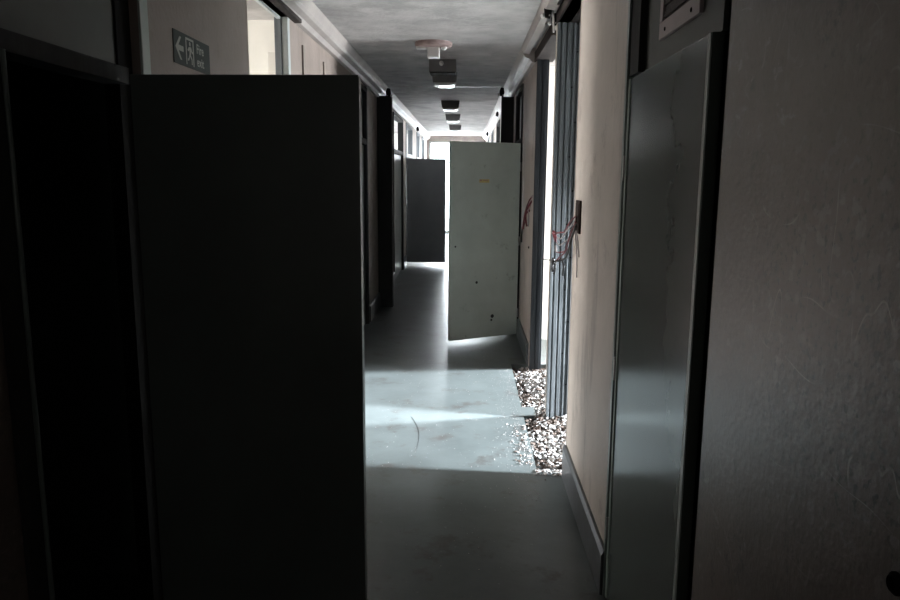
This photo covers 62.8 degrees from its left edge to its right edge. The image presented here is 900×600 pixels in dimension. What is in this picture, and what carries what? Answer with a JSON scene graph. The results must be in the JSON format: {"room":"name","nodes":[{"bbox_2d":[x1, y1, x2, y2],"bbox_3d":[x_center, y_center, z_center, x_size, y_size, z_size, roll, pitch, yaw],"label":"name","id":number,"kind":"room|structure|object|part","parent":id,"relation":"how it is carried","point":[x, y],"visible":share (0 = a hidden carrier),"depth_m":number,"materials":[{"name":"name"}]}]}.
{"room":"abandoned building corridor","nodes":[
{"label":"abandoned building corridor","id":0,"kind":"room"},
{"bbox_2d":[6,60,137,572],"bbox_3d":[-2.193,-0.029,1.942,2.142,2.720,2.110,1,10,1],"label":"doorway","id":1,"kind":"structure","parent":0,"point":[60,133],"depth_m":2.93,"materials":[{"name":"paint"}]},
{"bbox_2d":[0,0,426,599],"bbox_3d":[-0.926,-1.336,9.633,0.078,2.720,22.600,1,10,1],"label":"wall","id":2,"kind":"structure","parent":0,"point":[221,25],"depth_m":2.92,"materials":[{"name":"paint"}]},
{"bbox_2d":[0,0,162,599],"bbox_3d":[-1.068,-0.001,2.181,0.100,2.600,0.916,1,10,1],"label":"door frame","id":3,"kind":"structure","parent":2,"relation":"attached to","point":[90,40],"depth_m":2.09,"materials":[{"name":"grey wood"}]},
{"bbox_3d":[-1.079,-0.929,1.974,0.020,0.500,0.680,1,10,1],"label":"transom panel","id":4,"kind":"part","parent":3,"relation":"part of","materials":[{"name":"green paint"}]},
{"bbox_3d":[-1.037,-0.072,2.600,0.028,2.600,0.064,1,10,1],"label":"architrave","id":5,"kind":"part","parent":3,"relation":"part of","materials":[{"name":"green paint"}]},
{"bbox_2d":[172,28,209,73],"bbox_3d":[-1.014,-0.971,2.904,0.004,0.120,0.390,1,10,1],"label":"exit sign","id":6,"kind":"object","parent":2,"relation":"attached to","point":[189,52],"visible":0.99,"depth_m":2.88,"materials":[{"name":"green plastic"}]},
{"bbox_2d":[130,74,367,599],"bbox_3d":[-0.648,0.261,2.494,0.728,1.961,0.112,1,10,2],"label":"door","id":7,"kind":"structure","parent":2,"relation":"in","point":[249,187],"depth_m":2.41,"materials":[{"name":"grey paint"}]},
{"bbox_2d":[267,52,275,74],"bbox_3d":[-1.137,-0.452,5.228,0.160,2.460,0.290,1,10,1],"label":"trim","id":8,"kind":"structure","parent":2,"relation":"attached to","point":[270,55],"depth_m":4.89,"materials":[{"name":"paint"}]},
{"bbox_2d":[246,0,301,74],"bbox_3d":[-1.015,-0.389,4.186,0.123,2.690,1.340,1,10,1],"label":"door frame","id":9,"kind":"structure","parent":2,"relation":"attached to","point":[281,24],"depth_m":4.45,"materials":[{"name":"beige paint"}]},
{"bbox_3d":[-1.038,-1.627,4.025,0.020,0.015,0.840,1,10,1],"label":"rail","id":10,"kind":"part","parent":9,"relation":"part of","materials":[{"name":"grey paint"}]},
{"bbox_2d":[301,45,305,74],"bbox_3d":[-0.975,-0.536,5.047,0.012,2.310,0.050,1,10,1],"label":"trim","id":11,"kind":"structure","parent":2,"relation":"attached to","point":[303,46],"depth_m":4.85,"materials":[{"name":"paint"}]},
{"bbox_2d":[323,62,325,74],"bbox_3d":[-0.960,-0.659,5.767,0.012,2.310,0.050,1,10,1],"label":"trim","id":12,"kind":"structure","parent":2,"relation":"attached to","point":[324,63],"depth_m":5.56,"materials":[{"name":"paint"}]},
{"bbox_2d":[282,0,430,139],"bbox_3d":[-0.773,-2.970,11.482,0.125,0.120,18.400,1,10,1],"label":"crown molding","id":13,"kind":"structure","parent":2,"relation":"attached to","point":[315,24],"depth_m":5.88,"materials":[{"name":"beige paint"}]},
{"bbox_2d":[362,145,365,324],"bbox_3d":[-0.967,-0.666,7.897,0.040,1.965,0.506,1,10,1],"label":"door","id":14,"kind":"structure","parent":2,"relation":"in","point":[362,145],"depth_m":8.06,"materials":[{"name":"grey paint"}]},
{"bbox_2d":[361,83,369,323],"bbox_3d":[-0.956,-0.959,7.846,0.093,2.580,0.650,1,10,1],"label":"door frame","id":15,"kind":"structure","parent":2,"relation":"attached to","point":[363,88],"depth_m":8.06,"materials":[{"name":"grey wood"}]},
{"bbox_3d":[-0.957,-1.940,7.679,0.020,0.490,0.510,1,10,1],"label":"transom panel","id":16,"kind":"part","parent":15,"relation":"part of","materials":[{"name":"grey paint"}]},
{"bbox_2d":[366,87,378,96],"bbox_3d":[-0.883,-2.387,8.458,0.030,0.020,0.940,1,10,1],"label":"trim","id":17,"kind":"structure","parent":2,"relation":"attached to","point":[368,88],"depth_m":8.40,"materials":[{"name":"white plastic"}]},
{"bbox_2d":[370,255,406,321],"bbox_3d":[-0.918,0.185,8.244,0.022,0.190,10.950,1,10,1],"label":"baseboard","id":18,"kind":"structure","parent":2,"relation":"attached to","point":[375,304],"depth_m":8.96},
{"bbox_2d":[394,154,401,277],"bbox_3d":[-0.882,-1.374,12.036,0.040,1.965,1.606,1,10,1],"label":"door","id":19,"kind":"structure","parent":2,"relation":"in","point":[397,158],"depth_m":12.17,"materials":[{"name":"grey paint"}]},
{"bbox_2d":[393,111,403,271],"bbox_3d":[-0.872,-1.667,11.985,0.093,2.580,1.750,1,10,1],"label":"door frame","id":20,"kind":"structure","parent":2,"relation":"attached to","point":[399,120],"depth_m":12.61,"materials":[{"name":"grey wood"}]},
{"bbox_2d":[406,123,412,254],"bbox_3d":[-0.825,-2.060,14.287,0.093,2.580,1.580,1,10,1],"label":"door frame","id":21,"kind":"structure","parent":2,"relation":"attached to","point":[409,128],"depth_m":14.18,"materials":[{"name":"grey paint"}]},
{"bbox_2d":[416,132,419,158],"bbox_3d":[-0.771,-2.513,16.938,0.093,2.580,1.000,1,10,1],"label":"door frame","id":22,"kind":"structure","parent":2,"relation":"attached to","point":[417,133],"depth_m":17.17,"materials":[{"name":"grey paint"}]},
{"bbox_2d":[422,137,423,158],"bbox_3d":[-0.731,-2.850,18.909,0.093,2.580,1.000,1,10,1],"label":"door frame","id":23,"kind":"structure","parent":2,"relation":"attached to","point":[422,137],"depth_m":19.16,"materials":[{"name":"grey paint"}]},
{"bbox_2d":[406,158,445,261],"bbox_3d":[-0.442,-1.634,13.535,0.721,1.890,0.052,1,10,1],"label":"door","id":24,"kind":"structure","parent":2,"relation":"in","point":[426,178],"depth_m":13.50,"materials":[{"name":"paint"}]},
{"bbox_2d":[248,20,274,74],"bbox_3d":[-3.097,-0.422,4.202,4.042,2.720,2.560,1,10,1],"label":"wall","id":25,"kind":"structure","parent":0,"point":[261,40],"depth_m":5.15,"materials":[{"name":"paint"}]},
{"bbox_2d":[53,234,690,599],"bbox_3d":[0.182,0.096,9.855,10.600,0.160,22.800,1,10,1],"label":"floor","id":26,"kind":"structure","parent":0,"point":[518,540],"depth_m":4.06,"materials":[{"name":"grey paint"}]},
{"bbox_2d":[377,86,513,306],"bbox_3d":[-0.065,-1.253,9.183,1.663,2.721,0.120,1,10,1],"label":"door frame","id":27,"kind":"structure","parent":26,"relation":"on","point":[384,103],"depth_m":9.10,"materials":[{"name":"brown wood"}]},
{"bbox_3d":[-0.807,-1.201,9.207,0.180,2.600,0.120,1,10,1],"label":"post","id":28,"kind":"part","parent":27,"relation":"part of","materials":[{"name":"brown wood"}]},
{"bbox_2d":[386,88,392,97],"bbox_3d":[-0.728,-2.494,8.878,0.083,0.108,0.110,1,10,1],"label":"bracket","id":29,"kind":"object","parent":27,"relation":"attached to","point":[388,91],"visible":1,"depth_m":8.85,"materials":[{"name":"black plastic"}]},
{"bbox_2d":[497,87,504,96],"bbox_3d":[0.612,-2.494,8.851,0.083,0.108,0.110,1,10,1],"label":"bracket","id":30,"kind":"object","parent":27,"relation":"attached to","point":[502,92],"visible":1,"depth_m":8.82,"materials":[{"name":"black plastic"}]},
{"bbox_3d":[0.691,-1.185,9.180,0.150,2.600,0.120,1,10,1],"label":"post","id":31,"kind":"part","parent":27,"relation":"part of","materials":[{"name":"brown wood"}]},
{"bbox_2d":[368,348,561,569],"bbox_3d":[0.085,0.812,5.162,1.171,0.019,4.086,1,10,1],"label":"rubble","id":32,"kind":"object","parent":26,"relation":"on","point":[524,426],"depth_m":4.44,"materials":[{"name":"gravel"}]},
{"bbox_2d":[513,367,566,469],"bbox_3d":[0.689,0.782,5.421,0.343,0.103,2.385,1,10,1],"label":"rubble","id":33,"kind":"object","parent":26,"relation":"on","point":[547,438],"visible":0.6,"depth_m":5.02,"materials":[{"name":"gravel"}]},
{"bbox_2d":[394,134,407,153],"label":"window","id":34,"kind":"structure","parent":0,"point":[395,135],"depth_m":19.61,"materials":[{"name":"glass"}]},
{"bbox_2d":[247,0,562,135],"bbox_3d":[0.203,-2.714,9.375,10.600,0.100,22.800,1,10,1],"label":"ceiling","id":35,"kind":"structure","parent":0,"point":[487,37],"depth_m":5.94,"materials":[{"name":"paint"}]},
{"bbox_2d":[415,39,451,58],"bbox_3d":[-0.133,-2.022,5.969,0.300,0.120,0.300,1,10,1],"label":"ceiling rose","id":36,"kind":"object","parent":35,"relation":"attached to","point":[433,47],"visible":1,"depth_m":5.92,"materials":[{"name":"white plastic"}]},
{"bbox_3d":[-0.133,-2.061,5.962,0.300,0.040,0.300,1,10,1],"label":"rose plate","id":37,"kind":"part","parent":36,"relation":"part of","materials":[{"name":"beige plastic"}]},
{"bbox_2d":[429,59,455,75],"bbox_3d":[-0.067,-2.181,6.909,0.250,0.122,0.290,1,10,1],"label":"box","id":38,"kind":"object","parent":35,"relation":"attached to","point":[437,67],"visible":1,"depth_m":6.82,"materials":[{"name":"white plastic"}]},
{"bbox_2d":[432,72,457,87],"bbox_3d":[-0.056,-2.327,7.802,0.268,0.135,0.260,1,10,1],"label":"ceiling light","id":39,"kind":"object","parent":35,"relation":"attached to","point":[438,81],"visible":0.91,"depth_m":7.68,"materials":[{"name":"black metal"}]},
{"bbox_2d":[434,83,454,87],"bbox_3d":[-0.056,-2.276,7.811,0.225,0.030,0.230,1,10,1],"label":"diffuser","id":40,"kind":"object","parent":39,"relation":"attached to","point":[440,85],"depth_m":7.71,"materials":[{"name":"white plastic"}]},
{"bbox_2d":[441,100,459,110],"bbox_3d":[0.005,-2.836,10.778,0.268,0.135,0.260,1,10,1],"label":"ceiling light","id":41,"kind":"object","parent":35,"relation":"attached to","point":[447,105],"visible":1,"depth_m":10.65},
{"bbox_2d":[442,108,457,110],"bbox_3d":[0.004,-2.784,10.787,0.225,0.030,0.230,1,10,1],"label":"diffuser","id":42,"kind":"object","parent":41,"relation":"attached to","point":[444,109],"depth_m":10.67,"materials":[{"name":"white plastic"}]},
{"bbox_2d":[445,114,460,122],"bbox_3d":[0.054,-3.249,13.193,0.268,0.135,0.260,1,10,1],"label":"ceiling light","id":43,"kind":"object","parent":35,"relation":"attached to","point":[451,118],"visible":1,"depth_m":13.07,"materials":[{"name":"black metal"}]},
{"bbox_2d":[447,120,458,122],"bbox_3d":[0.054,-3.197,13.202,0.225,0.030,0.230,1,10,1],"label":"diffuser","id":44,"kind":"object","parent":43,"relation":"attached to","point":[450,121],"depth_m":13.09,"materials":[{"name":"white plastic"}]},
{"bbox_2d":[449,125,460,131],"bbox_3d":[0.113,-3.746,16.100,0.268,0.135,0.260,1,10,1],"label":"ceiling light","id":45,"kind":"object","parent":35,"relation":"attached to","point":[453,128],"visible":1,"depth_m":15.97,"materials":[{"name":"black metal"}]},
{"bbox_2d":[427,136,485,158],"bbox_3d":[0.172,-3.239,20.802,1.819,2.720,0.100,1,10,1],"label":"wall","id":46,"kind":"structure","parent":0,"point":[432,138],"depth_m":20.54,"materials":[{"name":"beige paint"}]},
{"bbox_2d":[429,141,473,233],"bbox_3d":[0.169,-3.163,20.805,1.540,2.570,0.060,1,10,1],"label":"window","id":47,"kind":"structure","parent":46,"relation":"in","point":[437,149],"depth_m":20.66,"materials":[{"name":"white glass"}]},
{"bbox_3d":[0.169,-3.178,20.803,1.440,2.440,0.008,1,10,1],"label":"pane","id":48,"kind":"part","parent":47,"relation":"part of","materials":[{"name":"clear glass"}]},
{"bbox_2d":[542,65,554,338],"bbox_3d":[3.053,-0.711,6.153,4.539,2.720,2.570,1,10,1],"label":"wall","id":49,"kind":"structure","parent":0,"point":[551,67],"depth_m":7.37,"materials":[{"name":"paint"}]},
{"bbox_2d":[486,0,899,599],"bbox_3d":[0.814,-1.317,9.601,0.078,2.720,22.600,1,10,1],"label":"wall","id":50,"kind":"structure","parent":0,"point":[799,493],"depth_m":1.34,"materials":[{"name":"paint"}]},
{"bbox_2d":[448,141,521,340],"bbox_3d":[0.352,-0.586,7.410,0.802,1.960,0.052,-5,11,-27],"label":"door","id":51,"kind":"structure","parent":50,"relation":"in","point":[484,177],"depth_m":7.38,"materials":[{"name":"green paint"}]},
{"bbox_2d":[496,120,499,141],"bbox_3d":[0.878,-1.855,13.161,0.093,2.580,1.200,1,10,1],"label":"door frame","id":52,"kind":"structure","parent":50,"relation":"attached to","point":[498,123],"depth_m":13.49,"materials":[{"name":"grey wood"}]},
{"bbox_2d":[515,83,523,332],"bbox_3d":[0.775,-0.991,8.110,0.093,2.580,0.950,1,10,1],"label":"door frame","id":53,"kind":"structure","parent":50,"relation":"attached to","point":[520,93],"depth_m":7.78,"materials":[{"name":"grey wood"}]},
{"bbox_3d":[0.791,-1.972,7.942,0.020,0.490,0.810,1,10,1],"label":"transom panel","id":54,"kind":"part","parent":53,"relation":"part of","materials":[{"name":"grey paint"}]},
{"bbox_2d":[482,0,558,139],"bbox_3d":[0.778,-3.067,12.118,0.125,0.120,17.050,1,10,1],"label":"crown molding","id":55,"kind":"structure","parent":50,"relation":"attached to","point":[523,64],"depth_m":6.44,"materials":[{"name":"beige paint"}]},
{"bbox_2d":[517,318,528,363],"bbox_3d":[0.809,-0.527,12.486,0.022,0.190,11.980,1,10,1],"label":"baseboard","id":56,"kind":"structure","parent":50,"relation":"attached to","point":[524,345],"depth_m":6.97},
{"bbox_2d":[521,195,532,241],"bbox_3d":[0.692,-0.735,6.772,0.052,0.484,0.831,0,10,-1],"label":"wire bundle","id":57,"kind":"object","parent":50,"relation":"attached to","point":[529,200],"visible":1,"depth_m":6.58,"materials":[{"name":"red plastic"}]},
{"bbox_2d":[540,8,554,32],"bbox_3d":[0.610,-1.731,4.540,0.138,0.179,0.102,8,12,37],"label":"bracket","id":58,"kind":"object","parent":50,"relation":"attached to","point":[547,13],"depth_m":4.52,"materials":[{"name":"grey metal"}]},
{"bbox_3d":[0.634,-1.723,4.523,0.008,0.170,0.120,1,10,1],"label":"metal strip","id":59,"kind":"part","parent":58,"relation":"part of","materials":[{"name":"silver metal"}]},
{"bbox_2d":[548,13,556,25],"bbox_3d":[0.657,-1.793,4.715,0.080,0.076,0.051,8,12,37],"label":"bracket","id":60,"kind":"object","parent":50,"relation":"attached to","point":[555,14],"visible":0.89,"depth_m":4.69,"materials":[{"name":"white plastic"}]},
{"bbox_2d":[529,0,581,440],"bbox_3d":[0.761,-0.521,5.152,0.177,2.750,2.480,1,10,1],"label":"door frame","id":61,"kind":"structure","parent":50,"relation":"attached to","point":[568,32],"depth_m":4.99,"materials":[{"name":"grey paint"}]},
{"bbox_3d":[0.754,-0.667,6.243,0.100,2.670,0.039,1,10,1],"label":"post","id":62,"kind":"part","parent":61,"relation":"part of","materials":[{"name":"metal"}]},
{"bbox_3d":[0.761,-0.450,4.918,0.167,2.690,0.025,1,10,1],"label":"post","id":63,"kind":"part","parent":61,"relation":"part of","materials":[{"name":"grey metal"}]},
{"bbox_2d":[575,200,581,233],"bbox_3d":[0.648,-0.422,3.740,0.019,0.166,0.124,1,10,1],"label":"switch box","id":64,"kind":"object","parent":50,"relation":"attached to","point":[578,209],"visible":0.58,"depth_m":3.69,"materials":[{"name":"brown metal"}]},
{"bbox_2d":[541,216,579,276],"bbox_3d":[0.640,-0.352,4.486,0.041,0.408,1.654,1,10,1],"label":"wire bundle","id":65,"kind":"object","parent":64,"relation":"hanging from","point":[574,227],"visible":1,"depth_m":3.93,"materials":[{"name":"red plastic"}]},
{"bbox_2d":[562,445,603,594],"bbox_3d":[0.627,1.001,3.547,0.022,0.190,1.180,1,10,1],"label":"baseboard","id":66,"kind":"structure","parent":50,"relation":"attached to","point":[593,544],"depth_m":3.38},
{"bbox_2d":[605,32,724,599],"bbox_3d":[0.633,0.275,2.356,0.041,2.002,0.901,1,10,1],"label":"door","id":67,"kind":"structure","parent":50,"relation":"in","point":[670,158],"depth_m":2.15,"materials":[{"name":"grey paint"}]},
{"bbox_2d":[602,0,731,599],"bbox_3d":[0.659,-0.002,2.262,0.088,2.600,1.045,1,10,1],"label":"door frame","id":68,"kind":"structure","parent":50,"relation":"attached to","point":[644,50],"depth_m":2.42,"materials":[{"name":"grey paint"}]},
{"bbox_3d":[0.668,-0.970,2.071,0.028,0.546,0.765,1,10,1],"label":"panel","id":69,"kind":"part","parent":68,"relation":"part of","materials":[{"name":"grey paint"}]},
{"bbox_2d":[659,0,703,40],"bbox_3d":[0.646,-0.964,2.044,0.015,0.400,0.400,1,10,1],"label":"air vent","id":70,"kind":"object","parent":50,"relation":"attached to","point":[674,14],"visible":1,"depth_m":2.09,"materials":[{"name":"metal"}]},
{"bbox_2d":[886,571,899,596],"bbox_3d":[0.593,0.379,0.984,0.010,0.032,0.032,1,10,1],"label":"plug","id":71,"kind":"object","parent":50,"relation":"attached to","point":[893,578],"visible":1,"depth_m":0.98,"materials":[{"name":"black plastic"}]},
{"bbox_2d":[689,34,727,576],"bbox_3d":[1.073,-0.058,2.251,0.739,2.720,1.460,1,10,1],"label":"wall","id":72,"kind":"structure","parent":0,"point":[726,36],"depth_m":2.92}
]}

